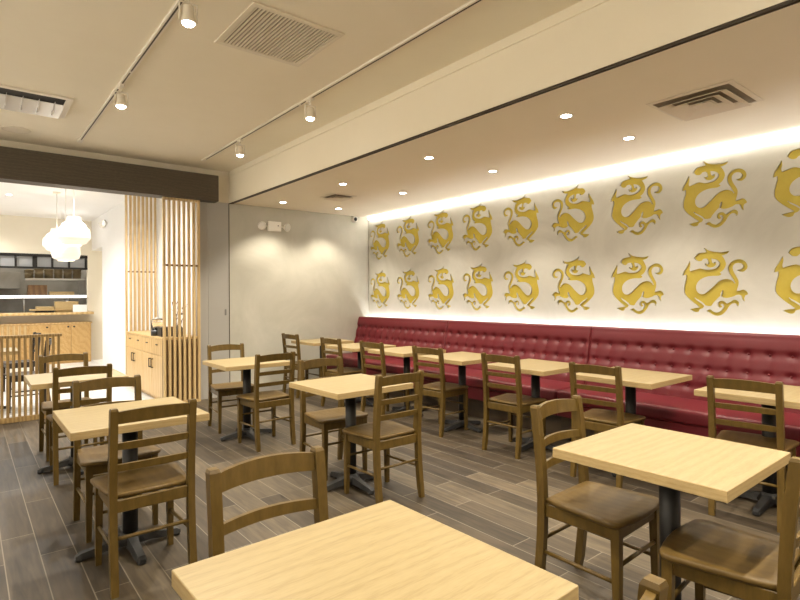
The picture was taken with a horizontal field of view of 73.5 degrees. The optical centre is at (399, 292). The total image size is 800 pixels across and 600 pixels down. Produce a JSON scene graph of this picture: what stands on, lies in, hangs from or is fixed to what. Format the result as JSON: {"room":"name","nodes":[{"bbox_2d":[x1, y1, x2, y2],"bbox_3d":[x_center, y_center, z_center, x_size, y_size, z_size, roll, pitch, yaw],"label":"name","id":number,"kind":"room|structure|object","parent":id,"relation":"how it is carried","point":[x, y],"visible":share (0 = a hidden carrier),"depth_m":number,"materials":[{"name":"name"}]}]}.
{"room":"restaurant","nodes":[
{"label":"restaurant","id":0,"kind":"room"},
{"bbox_2d":[0,268,78,312],"bbox_3d":[-8.848,-0.037,11.688,5.400,3.000,0.100,0,0,-39],"label":"wall","id":1,"kind":"structure","parent":0,"point":[7,305],"depth_m":12.05,"materials":[{"name":"metal"}]},
{"bbox_2d":[0,272,20,288],"bbox_3d":[-9.389,-0.263,10.704,2.920,0.350,0.650,0,0,-39],"label":"hood","id":2,"kind":"object","parent":1,"relation":"attached to","point":[8,280],"visible":1,"depth_m":11.26,"materials":[{"name":"metal"}]},
{"bbox_2d":[0,215,102,359],"bbox_3d":[-7.971,-0.050,10.609,5.400,3.000,0.120,0,0,-39],"label":"wall","id":3,"kind":"structure","parent":0,"point":[18,234],"depth_m":11.13,"materials":[{"name":"beige paint"}]},
{"bbox_2d":[0,252,87,269],"bbox_3d":[-8.377,-0.648,10.274,4.150,0.300,0.120,0,0,-39],"label":"upper cabinet","id":4,"kind":"object","parent":3,"relation":"attached to","point":[7,260],"visible":0.9,"depth_m":10.99,"materials":[{"name":"black metal"}]},
{"bbox_2d":[0,314,87,323],"bbox_3d":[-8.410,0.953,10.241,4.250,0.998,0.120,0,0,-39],"label":"sill","id":5,"kind":"structure","parent":3,"relation":"attached to","point":[78,317],"depth_m":11.02,"materials":[{"name":"beige paint"}]},
{"bbox_2d":[0,311,93,315],"bbox_3d":[-8.222,0.424,10.078,4.240,0.050,0.580,0,0,-39],"label":"counter ledge","id":6,"kind":"object","parent":5,"relation":"on","point":[87,312],"visible":1,"depth_m":10.68,"materials":[{"name":"brown wood"}]},
{"bbox_2d":[54,310,72,311],"bbox_3d":[-6.900,0.375,11.036,0.360,0.040,0.160,0,0,-39],"label":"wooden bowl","id":7,"kind":"object","parent":6,"relation":"on","point":[54,310],"visible":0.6,"depth_m":10.96,"materials":[{"name":"brown wood"}]},
{"bbox_2d":[29,309,72,310],"bbox_3d":[-7.039,0.340,10.930,0.850,0.030,0.250,0,0,-39],"label":"wooden tray","id":8,"kind":"object","parent":7,"relation":"on","point":[29,309],"visible":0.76,"depth_m":10.73,"materials":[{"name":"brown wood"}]},
{"bbox_2d":[54,301,78,308],"bbox_3d":[-6.888,0.250,11.061,0.410,0.150,0.180,0,0,-39],"label":"wooden box","id":9,"kind":"object","parent":8,"relation":"on","point":[58,304],"visible":0.9,"depth_m":10.97,"materials":[{"name":"brown wood"}]},
{"bbox_2d":[0,182,145,220],"bbox_3d":[-6.688,-1.618,9.023,5.400,0.100,7.990,0,0,-39],"label":"ceiling","id":10,"kind":"structure","parent":0,"point":[25,200],"depth_m":9.26,"materials":[{"name":"white paint"}]},
{"bbox_2d":[42,191,60,251],"bbox_3d":[-5.380,-1.112,8.398,0.382,0.940,0.382,0,0,-39],"label":"pendant lantern","id":11,"kind":"object","parent":10,"relation":"hanging from","point":[50,238],"visible":0.56,"depth_m":8.26,"materials":[{"name":"beige paper"}]},
{"bbox_2d":[51,189,80,260],"bbox_3d":[-4.860,-1.029,7.789,0.372,1.120,0.372,0,0,-39],"label":"pendant lantern","id":12,"kind":"object","parent":10,"relation":"hanging from","point":[60,251],"visible":0.74,"depth_m":7.65,"materials":[{"name":"beige"}]},
{"bbox_2d":[57,189,90,245],"bbox_3d":[-4.467,-1.122,7.336,0.403,0.945,0.403,0,0,-39],"label":"pendant lantern","id":13,"kind":"object","parent":10,"relation":"hanging from","point":[72,232],"visible":0.96,"depth_m":7.21,"materials":[{"name":"beige paper"}]},
{"bbox_2d":[79,270,86,304],"bbox_3d":[-7.148,-0.047,12.180,0.100,3.000,1.280,0,0,-39],"label":"wall","id":14,"kind":"structure","parent":0,"point":[82,284],"depth_m":12.12,"materials":[{"name":"paint"}]},
{"bbox_2d":[0,295,85,312],"bbox_3d":[-8.633,0.256,10.687,4.070,0.400,0.520,0,0,-39],"label":"shelf","id":15,"kind":"object","parent":14,"relation":"attached to","point":[66,297],"visible":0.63,"depth_m":11.25,"materials":[{"name":"grey"}]},
{"bbox_2d":[27,285,46,294],"bbox_3d":[-7.745,-0.049,11.425,0.340,0.235,0.260,0,0,-39],"label":"crate","id":16,"kind":"object","parent":15,"relation":"on","point":[31,289],"visible":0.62,"depth_m":11.32,"materials":[{"name":"brown wood"}]},
{"bbox_2d":[102,197,145,374],"bbox_3d":[-5.037,-0.076,9.875,0.370,3.000,2.440,0,0,-39],"label":"wall","id":17,"kind":"structure","parent":0,"point":[113,234],"depth_m":9.59,"materials":[{"name":"white paint"}]},
{"bbox_2d":[92,215,101,250],"bbox_3d":[-6.206,-1.239,11.310,0.370,0.640,1.240,0,0,-39],"label":"lintel","id":18,"kind":"object","parent":17,"relation":"attached to","point":[96,230],"visible":0.43,"depth_m":11.16,"materials":[{"name":"white paint"}]},
{"bbox_2d":[148,197,191,334],"bbox_3d":[-3.406,-0.099,8.056,0.130,3.000,2.440,0,0,-39],"label":"wall","id":19,"kind":"structure","parent":0,"point":[158,200],"depth_m":8.31,"materials":[{"name":"white paint"}]},
{"bbox_2d":[0,140,368,383],"bbox_3d":[-3.350,-0.168,6.473,7.360,3.120,0.150,0,0,-39],"label":"wall","id":20,"kind":"structure","parent":0,"point":[310,280],"depth_m":7.78,"materials":[{"name":"grey paint"}]},
{"bbox_2d":[0,146,218,202],"bbox_3d":[-4.286,-1.354,5.566,4.770,0.335,0.220,0,0,-39],"label":"beam","id":21,"kind":"structure","parent":20,"relation":"attached to","point":[17,166],"depth_m":6.14,"materials":[{"name":"brown wood"}]},
{"bbox_2d":[208,202,229,397],"bbox_3d":[-2.427,0.089,7.153,0.280,2.600,0.054,0,0,-39],"label":"door","id":22,"kind":"structure","parent":20,"relation":"in","point":[218,212],"depth_m":7.13,"materials":[{"name":"grey paint"}]},
{"bbox_2d":[258,221,289,231],"bbox_3d":[-1.784,-0.944,7.611,0.502,0.140,0.084,0,0,-39],"label":"emergency light","id":23,"kind":"object","parent":20,"relation":"attached to","point":[273,226],"visible":1,"depth_m":7.58,"materials":[{"name":"white plastic"}]},
{"bbox_2d":[230,0,608,175],"bbox_3d":[0.689,-1.643,3.529,0.012,0.065,9.380,0,0,-39],"label":"trim","id":24,"kind":"structure","parent":20,"relation":"attached to","point":[582,6],"depth_m":3.92,"materials":[{"name":"paint"}]},
{"bbox_2d":[229,0,799,203],"bbox_3d":[0.683,-1.250,3.571,0.020,0.010,9.460,0,0,-39],"label":"trim","id":25,"kind":"structure","parent":20,"relation":"attached to","point":[787,2],"depth_m":3.11,"materials":[{"name":"brown metal"}]},
{"bbox_2d":[0,0,581,171],"bbox_3d":[-1.269,-1.719,2.024,4.990,0.100,9.510,0,0,-39],"label":"ceiling","id":26,"kind":"structure","parent":0,"point":[192,95],"depth_m":3.91,"materials":[{"name":"paint"}]},
{"bbox_2d":[1,126,30,133],"bbox_3d":[-3.831,-1.627,5.346,0.250,0.008,0.250,0,0,-39],"label":"ceiling speaker","id":27,"kind":"object","parent":26,"relation":"attached to","point":[13,129],"visible":1,"depth_m":5.33,"materials":[{"name":"white plastic"}]},
{"bbox_2d":[3,127,28,132],"bbox_3d":[-3.831,-1.628,5.346,0.220,0.005,0.220,0,0,-39],"label":"grille","id":28,"kind":"object","parent":27,"relation":"attached to","point":[9,129],"depth_m":5.33,"materials":[{"name":"beige"}]},
{"bbox_2d":[0,84,73,118],"bbox_3d":[-3.250,-1.597,4.504,0.800,0.085,0.600,0,0,-39],"label":"ceiling vent","id":29,"kind":"object","parent":26,"relation":"in","point":[17,99],"visible":1,"depth_m":4.55,"materials":[{"name":"beige metal"}]},
{"bbox_2d":[77,0,185,142],"bbox_3d":[-0.725,-1.661,2.401,0.052,0.020,8.610,0,0,-39],"label":"track rail","id":30,"kind":"object","parent":26,"relation":"attached to","point":[173,11],"visible":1,"depth_m":3.77,"materials":[{"name":"beige metal"}]},
{"bbox_2d":[114,83,127,108],"bbox_3d":[-2.189,-1.539,4.205,0.082,0.184,0.082,0,0,6],"label":"track spotlight","id":31,"kind":"object","parent":30,"relation":"attached to","point":[120,103],"visible":1,"depth_m":4.18,"materials":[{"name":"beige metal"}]},
{"bbox_2d":[178,0,197,27],"bbox_3d":[-1.162,-1.554,2.940,0.082,0.184,0.082,0,0,6],"label":"track spotlight","id":32,"kind":"object","parent":30,"relation":"attached to","point":[187,19],"visible":1,"depth_m":2.92,"materials":[{"name":"beige metal"}]},
{"bbox_2d":[214,1,344,66],"bbox_3d":[-0.789,-1.659,3.488,0.620,0.010,0.620,0,0,-39],"label":"ceiling vent","id":33,"kind":"object","parent":26,"relation":"in","point":[262,30],"visible":1,"depth_m":3.45,"materials":[{"name":"beige metal"}]},
{"bbox_2d":[201,0,482,161],"bbox_3d":[0.296,-1.664,3.230,0.052,0.020,8.610,0,0,-39],"label":"track rail","id":34,"kind":"object","parent":26,"relation":"attached to","point":[471,3],"visible":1,"depth_m":3.88,"materials":[{"name":"beige metal"}]},
{"bbox_2d":[305,97,315,120],"bbox_3d":[-0.759,-1.548,4.529,0.082,0.184,0.082,0,0,6],"label":"track spotlight","id":35,"kind":"object","parent":34,"relation":"attached to","point":[309,116],"visible":1,"depth_m":4.51,"materials":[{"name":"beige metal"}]},
{"bbox_2d":[0,359,799,599],"bbox_3d":[-2.875,1.435,5.893,7.360,0.100,17.600,0,0,-39],"label":"floor","id":36,"kind":"structure","parent":0,"point":[489,496],"depth_m":3.45,"materials":[{"name":"brown wood"}]},
{"bbox_2d":[3,332,40,391],"bbox_3d":[-5.432,0.997,7.688,0.455,0.836,0.416,0,0,-44],"label":"dining chair","id":37,"kind":"object","parent":36,"relation":"on","point":[34,333],"visible":0.43,"depth_m":7.67,"materials":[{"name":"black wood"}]},
{"bbox_2d":[9,338,51,412],"bbox_3d":[-4.469,0.983,6.470,0.455,0.836,0.416,0,0,-29],"label":"dining chair","id":38,"kind":"object","parent":36,"relation":"on","point":[50,339],"visible":0.38,"depth_m":6.38,"materials":[{"name":"black wood"}]},
{"bbox_2d":[0,333,61,423],"bbox_3d":[-4.870,0.929,5.207,2.700,0.935,0.044,0,0,-39],"label":"slatted fence","id":39,"kind":"object","parent":36,"relation":"on","point":[19,418],"visible":0.72,"depth_m":5.82,"materials":[{"name":"beige wood"}]},
{"bbox_2d":[0,321,91,363],"bbox_3d":[-8.205,1.029,10.092,4.180,0.840,0.350,0,0,-39],"label":"base cabinet","id":40,"kind":"object","parent":36,"relation":"on","point":[75,338],"visible":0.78,"depth_m":10.93,"materials":[{"name":"brown wood"}]},
{"bbox_2d":[38,352,96,461],"bbox_3d":[-2.879,0.960,4.643,0.416,0.836,0.455,0,0,-41],"label":"chair","id":41,"kind":"object","parent":36,"relation":"on","point":[45,408],"visible":0.42,"depth_m":4.65,"materials":[{"name":"brown wood"}]},
{"bbox_2d":[24,368,128,474],"bbox_3d":[-2.562,1.013,4.235,0.631,0.720,0.631,0,0,-39],"label":"dining table","id":42,"kind":"object","parent":36,"relation":"on","point":[34,381],"visible":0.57,"depth_m":4.10,"materials":[{"name":"beige wood"}]},
{"bbox_2d":[46,363,111,485],"bbox_3d":[-2.439,0.954,4.086,0.416,0.836,0.455,0,0,-37],"label":"chair","id":43,"kind":"object","parent":36,"relation":"on","point":[54,429],"visible":0.46,"depth_m":3.88,"materials":[{"name":"brown wood"}]},
{"bbox_2d":[72,374,160,542],"bbox_3d":[-1.694,0.943,3.183,0.416,0.836,0.455,0,0,-40],"label":"chair","id":44,"kind":"object","parent":36,"relation":"on","point":[93,461],"visible":0.55,"depth_m":3.18,"materials":[{"name":"brown wood"}]},
{"bbox_2d":[53,396,209,564],"bbox_3d":[-1.444,0.997,2.866,0.631,0.720,0.631,0,0,-39],"label":"dining table","id":45,"kind":"object","parent":36,"relation":"on","point":[81,423],"visible":0.72,"depth_m":2.79,"materials":[{"name":"beige wood"}]},
{"bbox_2d":[125,195,156,374],"bbox_3d":[-4.017,-0.078,8.313,0.445,2.970,0.052,0,0,-39],"label":"slatted screen","id":46,"kind":"object","parent":36,"relation":"on","point":[130,271],"visible":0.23,"depth_m":8.29,"materials":[{"name":"brown wood"}]},
{"bbox_2d":[90,398,196,598],"bbox_3d":[-1.260,0.936,2.641,0.416,0.836,0.455,0,0,-39],"label":"chair","id":47,"kind":"object","parent":36,"relation":"on","point":[123,480],"visible":1,"depth_m":2.54,"materials":[{"name":"brown wood"}]},
{"bbox_2d":[126,330,196,399],"bbox_3d":[-3.386,0.986,7.529,0.490,0.825,1.945,0,0,-39],"label":"base cabinet","id":48,"kind":"object","parent":36,"relation":"on","point":[144,350],"visible":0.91,"depth_m":7.00,"materials":[{"name":"brown wood"}]},
{"bbox_2d":[126,330,196,339],"bbox_3d":[-3.382,0.586,7.546,0.460,0.025,1.930,0,0,-39],"label":"countertop","id":49,"kind":"structure","parent":48,"relation":"on","point":[146,333],"depth_m":7.39,"materials":[{"name":"brown wood"}]},
{"bbox_2d":[151,317,162,335],"bbox_3d":[-3.248,0.445,7.174,0.170,0.250,0.170,0,0,-39],"label":"glass jar","id":50,"kind":"object","parent":49,"relation":"on","point":[156,322],"visible":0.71,"depth_m":7.10,"materials":[{"name":"clear glass"}]},
{"bbox_2d":[162,196,200,402],"bbox_3d":[-2.751,0.100,6.751,0.450,2.578,0.052,0,0,-39],"label":"slatted screen","id":51,"kind":"object","parent":36,"relation":"on","point":[179,265],"visible":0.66,"depth_m":6.73,"materials":[{"name":"brown wood"}]},
{"bbox_2d":[195,202,207,399],"bbox_3d":[-2.614,0.089,7.048,0.137,2.600,0.120,0,0,-39],"label":"wall pier","id":52,"kind":"object","parent":36,"relation":"on","point":[203,205],"visible":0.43,"depth_m":7.01,"materials":[{"name":"grey paint"}]},
{"bbox_2d":[207,343,253,433],"bbox_3d":[-1.728,0.956,5.487,0.416,0.836,0.455,0,0,-34],"label":"chair","id":53,"kind":"object","parent":36,"relation":"on","point":[232,388],"visible":0.68,"depth_m":5.51,"materials":[{"name":"brown wood"}]},
{"bbox_2d":[202,357,289,440],"bbox_3d":[-1.461,1.010,5.115,0.631,0.720,0.631,0,0,-38],"label":"dining table","id":54,"kind":"object","parent":36,"relation":"on","point":[246,364],"visible":0.66,"depth_m":5.05,"materials":[{"name":"beige wood"}]},
{"bbox_2d":[236,351,295,451],"bbox_3d":[-1.217,0.949,4.866,0.416,0.836,0.455,0,0,-41],"label":"chair","id":55,"kind":"object","parent":36,"relation":"on","point":[257,400],"visible":0.99,"depth_m":4.78,"materials":[{"name":"brown wood"}]},
{"bbox_2d":[205,445,328,557],"bbox_3d":[-0.283,0.923,1.502,0.416,0.836,0.455,0,0,-39],"label":"chair","id":56,"kind":"object","parent":36,"relation":"on","point":[218,481],"visible":0.56,"depth_m":1.65,"materials":[{"name":"brown wood"}]},
{"bbox_2d":[282,333,321,397],"bbox_3d":[-1.328,0.963,7.283,0.455,0.836,0.416,0,0,-43],"label":"chair","id":57,"kind":"object","parent":36,"relation":"on","point":[284,336],"visible":0.39,"depth_m":7.18,"materials":[{"name":"brown wood"}]},
{"bbox_2d":[291,338,353,392],"bbox_3d":[-1.075,1.020,7.434,0.631,0.720,0.631,0,0,-40],"label":"dining table","id":58,"kind":"object","parent":36,"relation":"on","point":[311,342],"visible":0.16,"depth_m":7.30,"materials":[{"name":"beige wood"}]},
{"bbox_2d":[298,357,367,480],"bbox_3d":[-0.519,0.939,4.125,0.416,0.836,0.455,0,0,-37],"label":"chair","id":59,"kind":"object","parent":36,"relation":"on","point":[331,419],"visible":0.69,"depth_m":4.13,"materials":[{"name":"brown wood"}]},
{"bbox_2d":[320,337,365,406],"bbox_3d":[-0.688,0.954,6.502,0.455,0.836,0.416,0,0,-43],"label":"chair","id":60,"kind":"object","parent":36,"relation":"on","point":[346,370],"visible":0.54,"depth_m":6.43,"materials":[{"name":"brown wood"}]},
{"bbox_2d":[289,374,412,494],"bbox_3d":[-0.347,0.994,3.784,0.631,0.720,0.631,0,0,-40],"label":"dining table","id":61,"kind":"object","parent":36,"relation":"on","point":[347,387],"visible":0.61,"depth_m":3.71,"materials":[{"name":"beige wood"}]},
{"bbox_2d":[325,343,395,405],"bbox_3d":[-0.490,1.011,6.663,0.631,0.720,0.631,0,0,-39],"label":"dining table","id":62,"kind":"object","parent":36,"relation":"on","point":[352,347],"visible":0.33,"depth_m":6.59,"materials":[{"name":"beige wood"}]},
{"bbox_2d":[172,500,578,599],"bbox_3d":[-0.066,0.977,1.161,0.631,0.720,0.631,0,0,-40],"label":"dining table","id":63,"kind":"object","parent":36,"relation":"on","point":[386,550],"visible":1,"depth_m":1.20,"materials":[{"name":"brown wood"}]},
{"bbox_2d":[342,370,424,503],"bbox_3d":[-0.113,0.933,3.585,0.416,0.836,0.455,0,0,-39],"label":"chair","id":64,"kind":"object","parent":36,"relation":"on","point":[370,435],"visible":0.99,"depth_m":3.51,"materials":[{"name":"brown wood"}]},
{"bbox_2d":[359,341,408,420],"bbox_3d":[-0.170,0.947,5.944,0.455,0.836,0.416,0,0,-42],"label":"chair","id":65,"kind":"object","parent":36,"relation":"on","point":[363,344],"visible":0.53,"depth_m":5.85,"materials":[{"name":"brown wood"}]},
{"bbox_2d":[326,316,448,401],"bbox_3d":[-0.192,0.870,7.605,0.775,1.008,2.045,0,0,-39],"label":"banquette section","id":66,"kind":"object","parent":36,"relation":"on","point":[400,332],"visible":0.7,"depth_m":7.51,"materials":[{"name":"red leather"}]},
{"bbox_2d":[326,353,432,373],"bbox_3d":[-0.281,0.987,7.532,0.545,0.115,2.037,0,0,-39],"label":"seat cushion","id":67,"kind":"object","parent":66,"relation":"on","point":[394,365],"depth_m":7.32,"materials":[{"name":"red leather"}]},
{"bbox_2d":[368,346,445,416],"bbox_3d":[0.078,1.003,6.081,0.631,0.720,0.631,0,0,-40],"label":"dining table","id":68,"kind":"object","parent":36,"relation":"on","point":[405,352],"visible":0.5,"depth_m":6.04,"materials":[{"name":"beige wood"}]},
{"bbox_2d":[412,346,468,436],"bbox_3d":[0.400,0.939,5.298,0.455,0.836,0.416,0,0,-44],"label":"chair","id":69,"kind":"object","parent":36,"relation":"on","point":[442,390],"visible":0.86,"depth_m":5.17,"materials":[{"name":"brown wood"}]},
{"bbox_2d":[418,352,489,432],"bbox_3d":[0.627,0.995,5.388,0.631,0.720,0.631,0,0,-39],"label":"dining table","id":70,"kind":"object","parent":36,"relation":"on","point":[461,359],"visible":0.78,"depth_m":5.35,"materials":[{"name":"beige wood"}]},
{"bbox_2d":[419,320,593,433],"bbox_3d":[1.098,0.851,6.015,0.775,1.008,2.050,0,0,-39],"label":"banquette section","id":71,"kind":"object","parent":36,"relation":"on","point":[549,342],"visible":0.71,"depth_m":5.84,"materials":[{"name":"red leather"}]},
{"bbox_2d":[419,365,578,399],"bbox_3d":[1.010,0.968,5.942,0.545,0.115,2.042,0,0,-39],"label":"seat cushion","id":72,"kind":"object","parent":71,"relation":"on","point":[549,386],"depth_m":5.68,"materials":[{"name":"red leather"}]},
{"bbox_2d":[481,352,545,458],"bbox_3d":[0.978,0.930,4.609,0.455,0.836,0.416,0,0,-42],"label":"chair","id":73,"kind":"object","parent":36,"relation":"on","point":[517,403],"visible":0.94,"depth_m":4.51,"materials":[{"name":"brown wood"}]},
{"bbox_2d":[487,359,568,450],"bbox_3d":[1.190,0.987,4.694,0.631,0.720,0.631,0,0,-39],"label":"dining table","id":74,"kind":"object","parent":36,"relation":"on","point":[536,368],"visible":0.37,"depth_m":4.62,"materials":[{"name":"beige wood"}]},
{"bbox_2d":[530,395,659,599],"bbox_3d":[0.862,0.919,2.360,0.416,0.836,0.455,0,0,-41],"label":"chair","id":75,"kind":"object","parent":36,"relation":"on","point":[611,513],"visible":0.94,"depth_m":2.34,"materials":[{"name":"brown wood"}]},
{"bbox_2d":[569,362,645,487],"bbox_3d":[1.519,0.922,3.927,0.455,0.836,0.416,0,0,-43],"label":"chair","id":76,"kind":"object","parent":36,"relation":"on","point":[594,418],"visible":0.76,"depth_m":3.81,"materials":[{"name":"brown wood"}]},
{"bbox_2d":[576,367,691,476],"bbox_3d":[1.753,0.979,4.068,0.631,0.720,0.631,0,0,-38],"label":"dining table","id":77,"kind":"object","parent":36,"relation":"on","point":[632,379],"visible":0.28,"depth_m":3.97,"materials":[{"name":"beige wood"}]},
{"bbox_2d":[637,573,668,599],"bbox_3d":[0.191,0.916,0.966,0.416,0.836,0.455,0,0,-39],"label":"chair","id":78,"kind":"object","parent":36,"relation":"on","point":[651,587],"visible":1,"depth_m":0.92,"materials":[{"name":"brown wood"}]},
{"bbox_2d":[553,423,790,599],"bbox_3d":[1.055,0.974,2.091,0.631,0.720,0.631,0,0,-39],"label":"dining table","id":79,"kind":"object","parent":36,"relation":"on","point":[707,467],"visible":0.83,"depth_m":2.02,"materials":[{"name":"beige wood"}]},
{"bbox_2d":[557,326,799,481],"bbox_3d":[2.390,0.832,4.424,0.775,1.008,2.050,0,0,-39],"label":"banquette section","id":80,"kind":"object","parent":36,"relation":"on","point":[761,357],"visible":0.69,"depth_m":4.44,"materials":[{"name":"red leather"}]},
{"bbox_2d":[557,385,799,442],"bbox_3d":[2.302,0.949,4.351,0.545,0.115,2.042,0,0,-39],"label":"seat cushion","id":81,"kind":"object","parent":80,"relation":"on","point":[680,410],"depth_m":4.21,"materials":[{"name":"red leather"}]},
{"bbox_2d":[659,456,799,599],"bbox_3d":[1.183,0.913,1.855,0.416,0.836,0.455,0,0,-44],"label":"chair","id":82,"kind":"object","parent":36,"relation":"on","point":[717,557],"visible":1,"depth_m":1.79,"materials":[{"name":"brown wood"}]},
{"bbox_2d":[694,385,799,516],"bbox_3d":[2.315,0.971,3.359,0.631,0.720,0.631,0,0,-39],"label":"dining table","id":83,"kind":"object","parent":36,"relation":"on","point":[767,497],"visible":0.47,"depth_m":3.30,"materials":[{"name":"beige wood"}]},
{"bbox_2d":[706,375,799,532],"bbox_3d":[2.126,0.914,3.235,0.416,0.836,0.455,-1,0,45],"label":"chair","id":84,"kind":"object","parent":36,"relation":"on","point":[780,442],"visible":0.7,"depth_m":3.10,"materials":[{"name":"brown wood"}]},
{"bbox_2d":[229,0,799,217],"bbox_3d":[1.597,-1.518,4.317,2.390,0.520,9.460,0,0,-39],"label":"ceiling","id":85,"kind":"structure","parent":0,"point":[527,142],"depth_m":3.94,"materials":[{"name":"paint"}]},
{"bbox_2d":[321,193,355,201],"bbox_3d":[-0.784,-1.209,6.798,0.340,0.034,0.340,0,0,-39],"label":"ceiling vent","id":86,"kind":"object","parent":85,"relation":"in","point":[334,196],"visible":1,"depth_m":6.78,"materials":[{"name":"beige metal"}]},
{"bbox_2d":[646,80,763,120],"bbox_3d":[2.014,-1.248,3.544,0.540,0.034,0.520,0,0,-39],"label":"ceiling vent","id":87,"kind":"object","parent":85,"relation":"in","point":[729,95],"visible":1,"depth_m":3.51,"materials":[{"name":"beige metal"}]},
{"bbox_2d":[368,130,799,334],"bbox_3d":[2.506,0.039,5.036,0.120,2.600,9.460,0,0,-39],"label":"wall","id":88,"kind":"structure","parent":0,"point":[760,235],"depth_m":5.36,"materials":[{"name":"paint"}]},
{"bbox_2d":[371,223,388,259],"bbox_3d":[-0.308,-0.819,8.436,0.006,0.595,0.519,0,0,-39],"label":"cutout","id":89,"kind":"object","parent":88,"relation":"attached to","point":[376,243],"visible":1,"depth_m":8.41,"materials":[{"name":"gold metal"}]},
{"bbox_2d":[371,272,389,307],"bbox_3d":[-0.302,-0.054,8.432,0.006,0.595,0.519,0,0,-39],"label":"cutout","id":90,"kind":"object","parent":88,"relation":"attached to","point":[385,285],"visible":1,"depth_m":8.41,"materials":[{"name":"gold metal"}]},
{"bbox_2d":[397,219,418,256],"bbox_3d":[0.127,-0.825,7.900,0.006,0.595,0.519,0,0,-39],"label":"cutout","id":91,"kind":"object","parent":88,"relation":"attached to","point":[413,231],"visible":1,"depth_m":7.88,"materials":[{"name":"gold metal"}]},
{"bbox_2d":[398,270,418,308],"bbox_3d":[0.133,-0.060,7.896,0.006,0.595,0.519,0,0,-39],"label":"cutout","id":92,"kind":"object","parent":88,"relation":"attached to","point":[414,284],"visible":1,"depth_m":7.88,"materials":[{"name":"gold metal"}]},
{"bbox_2d":[428,212,452,253],"bbox_3d":[0.565,-0.832,7.361,0.006,0.595,0.519,0,0,-39],"label":"cutout","id":93,"kind":"object","parent":88,"relation":"attached to","point":[447,226],"visible":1,"depth_m":7.35,"materials":[{"name":"gold metal"}]},
{"bbox_2d":[429,268,453,309],"bbox_3d":[0.571,-0.067,7.357,0.006,0.595,0.519,0,0,-39],"label":"cutout","id":94,"kind":"object","parent":88,"relation":"attached to","point":[448,283],"visible":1,"depth_m":7.34,"materials":[{"name":"gold metal"}]},
{"bbox_2d":[463,206,491,249],"bbox_3d":[0.995,-0.838,6.832,0.006,0.595,0.519,0,0,-39],"label":"cutout","id":95,"kind":"object","parent":88,"relation":"attached to","point":[486,221],"visible":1,"depth_m":6.81,"materials":[{"name":"gold metal"}]},
{"bbox_2d":[464,266,492,309],"bbox_3d":[1.001,-0.073,6.827,0.006,0.595,0.519,0,0,-39],"label":"cutout","id":96,"kind":"object","parent":88,"relation":"attached to","point":[487,282],"visible":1,"depth_m":6.81,"materials":[{"name":"gold metal"}]},
{"bbox_2d":[504,263,538,310],"bbox_3d":[1.433,-0.079,6.295,0.006,0.595,0.519,0,0,-39],"label":"cutout","id":97,"kind":"object","parent":88,"relation":"attached to","point":[531,280],"visible":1,"depth_m":6.27,"materials":[{"name":"gold metal"}]},
{"bbox_2d":[504,198,538,245],"bbox_3d":[1.427,-0.844,6.299,0.006,0.595,0.519,0,0,-39],"label":"cutout","id":98,"kind":"object","parent":88,"relation":"attached to","point":[531,214],"visible":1,"depth_m":6.28,"materials":[{"name":"gold metal"}]},
{"bbox_2d":[552,188,593,241],"bbox_3d":[1.864,-0.851,5.762,0.006,0.595,0.519,0,0,-39],"label":"cutout","id":99,"kind":"object","parent":88,"relation":"attached to","point":[586,207],"visible":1,"depth_m":5.75,"materials":[{"name":"gold metal"}]},
{"bbox_2d":[553,259,594,312],"bbox_3d":[1.869,-0.086,5.758,0.006,0.595,0.519,0,0,-39],"label":"cutout","id":100,"kind":"object","parent":88,"relation":"attached to","point":[586,279],"visible":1,"depth_m":5.74,"materials":[{"name":"gold metal"}]},
{"bbox_2d":[369,132,799,218],"bbox_3d":[2.427,-1.233,5.013,0.022,0.012,9.300,0,0,-39],"label":"light strip","id":101,"kind":"object","parent":88,"relation":"attached to","point":[798,133],"visible":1,"depth_m":5.27,"materials":[{"name":"white"}]},
{"bbox_2d":[612,176,662,234],"bbox_3d":[2.306,-0.857,5.217,0.006,0.595,0.519,0,0,-39],"label":"cutout","id":102,"kind":"object","parent":88,"relation":"attached to","point":[647,207],"visible":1,"depth_m":5.22,"materials":[{"name":"gold metal"}]},
{"bbox_2d":[612,254,663,313],"bbox_3d":[2.312,-0.092,5.213,0.006,0.595,0.519,0,0,-39],"label":"cutout","id":103,"kind":"object","parent":88,"relation":"attached to","point":[647,287],"visible":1,"depth_m":5.22,"materials":[{"name":"gold metal"}]},
{"bbox_2d":[683,162,746,227],"bbox_3d":[2.743,-0.863,4.679,0.006,0.595,0.519,0,0,-39],"label":"cutout","id":104,"kind":"object","parent":88,"relation":"attached to","point":[727,197],"visible":1,"depth_m":4.68,"materials":[{"name":"gold metal"}]},
{"bbox_2d":[684,249,747,315],"bbox_3d":[2.749,-0.098,4.675,0.006,0.595,0.519,0,0,-39],"label":"cutout","id":105,"kind":"object","parent":88,"relation":"attached to","point":[729,288],"visible":1,"depth_m":4.68,"materials":[{"name":"gold metal"}]},
{"bbox_2d":[774,149,799,216],"bbox_3d":[3.188,-0.870,4.132,0.006,0.595,0.519,0,0,-39],"label":"cutout","id":106,"kind":"object","parent":88,"relation":"attached to","point":[782,194],"visible":1,"depth_m":4.25,"materials":[{"name":"gold metal"}]},
{"bbox_2d":[775,247,799,313],"bbox_3d":[3.193,-0.105,4.127,0.006,0.595,0.519,0,0,-39],"label":"cutout","id":107,"kind":"object","parent":88,"relation":"attached to","point":[787,274],"visible":1,"depth_m":4.25,"materials":[{"name":"gold metal"}]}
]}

